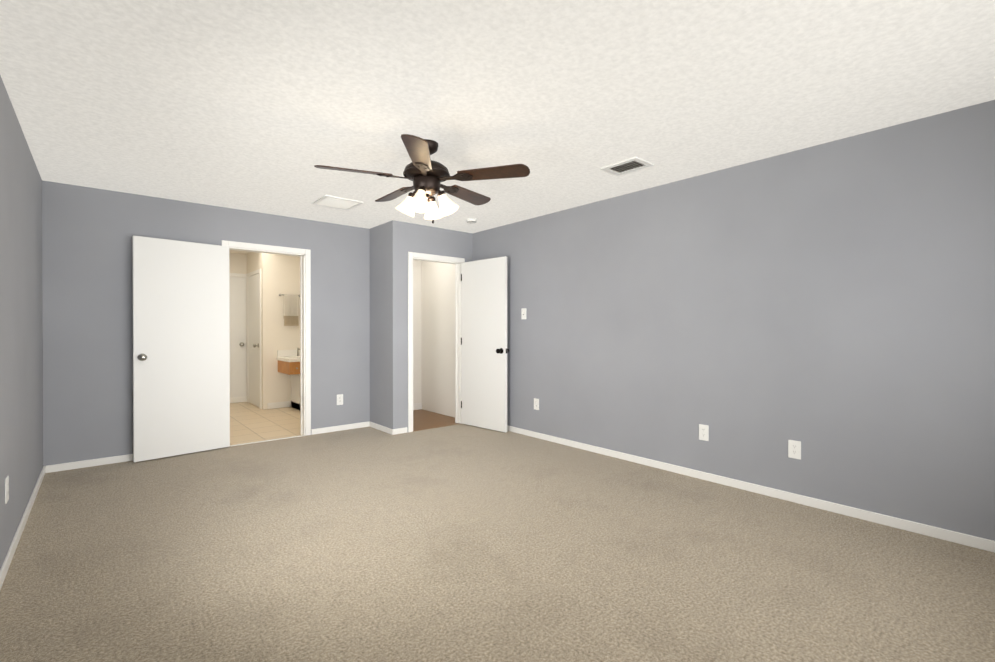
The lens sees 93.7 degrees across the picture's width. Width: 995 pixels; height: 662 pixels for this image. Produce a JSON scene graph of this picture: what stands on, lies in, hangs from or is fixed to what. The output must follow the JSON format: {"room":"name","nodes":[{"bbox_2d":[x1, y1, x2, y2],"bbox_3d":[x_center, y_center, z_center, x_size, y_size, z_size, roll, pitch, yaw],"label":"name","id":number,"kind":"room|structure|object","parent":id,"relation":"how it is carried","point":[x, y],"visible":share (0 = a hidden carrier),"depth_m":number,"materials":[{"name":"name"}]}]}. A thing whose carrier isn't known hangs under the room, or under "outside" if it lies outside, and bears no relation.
{"room":"empty bedroom","nodes":[
{"label":"empty bedroom","id":0,"kind":"room"},
{"bbox_2d":[0,75,42,568],"bbox_3d":[-1.889,-0.022,1.560,0.120,2.440,6.240,0,0,-40],"label":"wall","id":1,"kind":"structure","parent":0,"point":[21,382],"depth_m":2.75,"materials":[{"name":"grey paint"}]},
{"bbox_2d":[5,476,8,503],"bbox_3d":[-2.489,0.804,2.367,0.008,0.125,0.078,0,0,-40],"label":"outlet","id":2,"kind":"object","parent":1,"relation":"attached to","point":[6,489],"visible":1,"depth_m":2.35,"materials":[{"name":"white plastic"}]},
{"bbox_2d":[0,466,44,589],"bbox_3d":[-1.839,1.167,1.609,0.013,0.062,6.000,0,0,-40],"label":"baseboard","id":3,"kind":"structure","parent":1,"relation":"attached to","point":[11,551],"depth_m":2.66,"materials":[{"name":"white wood"}]},
{"bbox_2d":[42,180,369,465],"bbox_3d":[-2.723,-0.037,4.869,2.900,2.440,0.120,0,0,-40],"label":"wall","id":4,"kind":"structure","parent":0,"point":[88,233],"depth_m":4.21,"materials":[{"name":"grey paint"}]},
{"bbox_2d":[45,454,132,472],"bbox_3d":[-3.286,1.154,4.309,1.282,0.062,0.013,0,0,-40],"label":"baseboard","id":5,"kind":"structure","parent":4,"relation":"attached to","point":[84,464],"depth_m":4.06,"materials":[{"name":"white wood"}]},
{"bbox_2d":[132,236,229,461],"bbox_3d":[-2.970,0.160,4.426,0.776,2.025,0.191,0,0,-40],"label":"bathroom door","id":6,"kind":"structure","parent":4,"relation":"in","point":[181,386],"depth_m":4.41,"materials":[{"name":"white paint"}]},
{"bbox_2d":[222,240,310,435],"bbox_3d":[-2.503,0.131,5.064,0.879,2.102,0.162,0,0,-40],"label":"door frame","id":7,"kind":"structure","parent":4,"relation":"attached to","point":[304,255],"depth_m":5.26,"materials":[{"name":"white wood"}]},
{"bbox_2d":[337,394,342,404],"bbox_3d":[-1.864,0.812,5.520,0.078,0.125,0.008,0,0,-40],"label":"outlet","id":8,"kind":"object","parent":4,"relation":"attached to","point":[339,399],"visible":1,"depth_m":5.52,"materials":[{"name":"white plastic"}]},
{"bbox_2d":[311,421,369,434],"bbox_3d":[-1.845,1.148,5.534,0.710,0.062,0.013,0,0,-40],"label":"baseboard","id":9,"kind":"structure","parent":4,"relation":"attached to","point":[338,428],"depth_m":5.51,"materials":[{"name":"white wood"}]},
{"bbox_2d":[229,253,246,277],"bbox_3d":[-4.316,-0.051,7.637,1.740,2.440,0.100,0,0,-40],"label":"wall","id":10,"kind":"structure","parent":0,"point":[238,263],"depth_m":7.63,"materials":[{"name":"white paint"}]},
{"bbox_2d":[229,277,245,397],"bbox_3d":[-4.415,0.141,7.430,0.754,2.035,0.086,0,0,-40],"label":"closet door","id":11,"kind":"structure","parent":10,"relation":"in","point":[237,291],"depth_m":7.62,"materials":[{"name":"white paint"}]},
{"bbox_2d":[229,273,246,395],"bbox_3d":[-4.438,0.116,7.457,0.876,2.108,0.016,0,0,-40],"label":"door frame","id":12,"kind":"structure","parent":10,"relation":"attached to","point":[237,275],"depth_m":7.70,"materials":[{"name":"white wood"}]},
{"bbox_2d":[230,396,246,402],"bbox_3d":[-4.542,1.126,7.376,1.050,0.090,0.013,0,0,-40],"label":"baseboard","id":13,"kind":"structure","parent":10,"relation":"attached to","point":[237,399],"depth_m":7.63,"materials":[{"name":"white wood"}]},
{"bbox_2d":[247,252,266,409],"bbox_3d":[-3.799,-0.049,7.354,0.060,2.440,1.000,0,0,-40],"label":"wall","id":14,"kind":"structure","parent":0,"point":[256,261],"depth_m":6.98,"materials":[{"name":"white paint"}]},
{"bbox_2d":[248,274,259,406],"bbox_3d":[-3.856,0.141,7.307,0.086,2.035,0.714,0,0,-40],"label":"room door","id":15,"kind":"structure","parent":14,"relation":"in","point":[253,339],"depth_m":7.34,"materials":[{"name":"white paint"}]},
{"bbox_2d":[247,269,261,408],"bbox_3d":[-3.828,0.117,7.330,0.016,2.108,0.836,0,0,-40],"label":"trim","id":16,"kind":"structure","parent":14,"relation":"attached to","point":[258,271],"depth_m":7.04,"materials":[{"name":"white wood"}]},
{"bbox_2d":[230,402,300,444],"bbox_3d":[-3.333,1.207,6.411,1.840,0.056,3.250,0,0,-40],"label":"floor","id":17,"kind":"structure","parent":0,"point":[249,422],"depth_m":5.96,"materials":[{"name":"beige tile"}]},
{"bbox_2d":[230,435,305,445],"bbox_3d":[-2.469,1.185,5.029,0.775,0.014,0.035,0,0,-40],"label":"threshold","id":18,"kind":"object","parent":17,"relation":"on","point":[267,440],"visible":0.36,"depth_m":5.02,"materials":[{"name":"white metal"}]},
{"bbox_2d":[267,348,299,409],"bbox_3d":[-3.015,0.716,6.967,0.628,0.914,0.612,0,0,-40],"label":"bathroom vanity","id":19,"kind":"object","parent":17,"relation":"on","point":[288,362],"depth_m":7.02,"materials":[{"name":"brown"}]},
{"bbox_2d":[267,254,299,402],"bbox_3d":[-3.245,-0.049,7.235,0.630,2.440,0.100,0,0,-40],"label":"wall","id":20,"kind":"structure","parent":0,"point":[283,274],"depth_m":7.10,"materials":[{"name":"white paint"}]},
{"bbox_2d":[279,294,299,325],"bbox_3d":[-3.182,-0.323,7.174,0.330,0.490,0.072,0,0,-40],"label":"towel rail","id":21,"kind":"object","parent":20,"relation":"attached to","point":[290,303],"visible":0.96,"depth_m":7.14,"materials":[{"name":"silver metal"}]},
{"bbox_2d":[370,222,388,427],"bbox_3d":[-1.411,-0.041,5.657,0.120,2.440,0.620,0,0,-40],"label":"wall","id":22,"kind":"structure","parent":0,"point":[379,324],"depth_m":5.56,"materials":[{"name":"grey paint"}]},
{"bbox_2d":[369,422,392,434],"bbox_3d":[-1.381,1.149,5.526,0.013,0.062,0.600,0,0,-40],"label":"baseboard","id":23,"kind":"structure","parent":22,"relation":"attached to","point":[381,428],"depth_m":5.50,"materials":[{"name":"white wood"}]},
{"bbox_2d":[413,260,421,402],"bbox_3d":[-1.553,-0.046,6.705,1.020,2.440,0.100,0,0,-40],"label":"wall","id":24,"kind":"structure","parent":0,"point":[417,398],"depth_m":6.94,"materials":[{"name":"white paint"}]},
{"bbox_2d":[413,403,421,409],"bbox_3d":[-1.516,1.124,6.667,1.000,0.100,0.013,0,0,-40],"label":"baseboard","id":25,"kind":"structure","parent":24,"relation":"attached to","point":[417,406],"depth_m":6.94,"materials":[{"name":"white wood"}]},
{"bbox_2d":[389,220,472,431],"bbox_3d":[-0.789,-0.041,5.714,1.140,2.440,0.100,0,0,-40],"label":"wall","id":26,"kind":"structure","parent":0,"point":[405,238],"depth_m":5.39,"materials":[{"name":"grey paint"}]},
{"bbox_2d":[393,427,406,434],"bbox_3d":[-1.118,1.149,5.365,0.180,0.062,0.013,0,0,-40],"label":"baseboard","id":27,"kind":"structure","parent":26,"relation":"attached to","point":[399,430],"depth_m":5.35,"materials":[{"name":"white wood"}]},
{"bbox_2d":[408,252,464,431],"bbox_3d":[-0.768,0.128,5.732,0.809,2.102,0.132,0,0,-40],"label":"door frame","id":28,"kind":"structure","parent":26,"relation":"attached to","point":[456,261],"depth_m":5.73,"materials":[{"name":"white wood"}]},
{"bbox_2d":[461,256,508,432],"bbox_3d":[-0.145,0.154,5.651,0.188,2.025,0.756,0,0,-40],"label":"hall door","id":29,"kind":"structure","parent":28,"relation":"attached to","point":[484,350],"depth_m":5.59,"materials":[{"name":"white paint"}]},
{"bbox_2d":[413,409,455,429],"bbox_3d":[-1.141,1.207,6.241,1.240,0.058,1.350,0,0,-40],"label":"floor","id":30,"kind":"structure","parent":0,"point":[423,419],"depth_m":6.21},
{"bbox_2d":[413,423,460,430],"bbox_3d":[-0.744,1.182,5.709,0.705,0.014,0.035,0,0,-40],"label":"threshold","id":31,"kind":"object","parent":30,"relation":"on","point":[436,427],"visible":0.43,"depth_m":5.69,"materials":[{"name":"brown wood"}]},
{"bbox_2d":[421,261,454,416],"bbox_3d":[-0.763,-0.045,6.556,0.010,2.440,1.150,0,0,-40],"label":"wall","id":32,"kind":"structure","parent":0,"point":[437,337],"depth_m":6.64,"materials":[{"name":"white paint"}]},
{"bbox_2d":[0,424,994,661],"bbox_3d":[-0.267,1.222,2.869,4.280,0.060,6.120,0,0,-40],"label":"floor carpet","id":33,"kind":"object","parent":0,"point":[461,543],"visible":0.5,"depth_m":2.37,"materials":[{"name":"beige carpet"}]},
{"bbox_2d":[0,0,994,253],"bbox_3d":[-1.319,-1.304,4.094,4.280,0.100,9.370,0,0,-40],"label":"ceiling","id":34,"kind":"structure","parent":0,"point":[262,106],"depth_m":2.40,"materials":[{"name":"white paint"}]},
{"bbox_2d":[311,195,362,209],"bbox_3d":[-1.563,-1.249,4.550,0.370,0.014,0.380,0,0,-40],"label":"ceiling vent","id":35,"kind":"object","parent":34,"relation":"in","point":[335,202],"visible":1,"depth_m":4.52,"materials":[{"name":"white plastic"}]},
{"bbox_2d":[314,134,529,222],"bbox_3d":[-0.503,-0.983,3.160,1.340,0.533,1.293,0,0,-40],"label":"ceiling fan","id":36,"kind":"object","parent":34,"relation":"hanging from","point":[425,173],"visible":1,"depth_m":3.03,"materials":[{"name":"brown wood"}]},
{"bbox_2d":[466,218,476,222],"bbox_3d":[-0.292,-1.241,5.264,0.124,0.036,0.124,0,0,-40],"label":"smoke detector","id":37,"kind":"object","parent":34,"relation":"attached to","point":[471,220],"visible":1,"depth_m":5.22,"materials":[{"name":"white plastic"}]},
{"bbox_2d":[600,157,653,175],"bbox_3d":[0.980,-1.245,3.537,0.240,0.013,0.320,0,0,-40],"label":"ceiling vent","id":38,"kind":"object","parent":34,"relation":"in","point":[633,164],"visible":1,"depth_m":3.53,"materials":[{"name":"white plastic"}]},
{"bbox_2d":[473,100,994,540],"bbox_3d":[1.075,-0.036,4.496,0.120,2.440,6.870,0,0,-40],"label":"wall","id":39,"kind":"structure","parent":0,"point":[830,306],"depth_m":3.24,"materials":[{"name":"grey paint"}]},
{"bbox_2d":[521,308,525,318],"bbox_3d":[0.294,-0.195,5.303,0.022,0.125,0.078,0,0,-40],"label":"light switch","id":40,"kind":"object","parent":39,"relation":"attached to","point":[523,313],"visible":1,"depth_m":5.31,"materials":[{"name":"white plastic"}]},
{"bbox_2d":[534,398,538,409],"bbox_3d":[0.430,0.809,5.159,0.008,0.125,0.078,0,0,-40],"label":"electrical outlet","id":41,"kind":"object","parent":39,"relation":"attached to","point":[536,404],"visible":1,"depth_m":5.15,"materials":[{"name":"white plastic"}]},
{"bbox_2d":[699,424,708,440],"bbox_3d":[1.648,0.812,3.728,0.008,0.125,0.078,0,0,-40],"label":"electrical outlet","id":42,"kind":"object","parent":39,"relation":"attached to","point":[704,432],"visible":1,"depth_m":3.72,"materials":[{"name":"white plastic"}]},
{"bbox_2d":[507,425,994,552],"bbox_3d":[1.423,1.156,3.990,0.013,0.062,5.400,0,0,-40],"label":"baseboard","id":43,"kind":"structure","parent":39,"relation":"attached to","point":[945,534],"depth_m":3.23,"materials":[{"name":"white wood"}]},
{"bbox_2d":[788,440,800,459],"bbox_3d":[2.063,0.823,3.239,0.008,0.125,0.078,0,0,-40],"label":"electrical outlet","id":44,"kind":"object","parent":39,"relation":"attached to","point":[794,448],"visible":1,"depth_m":3.24,"materials":[{"name":"white plastic"}]}
]}

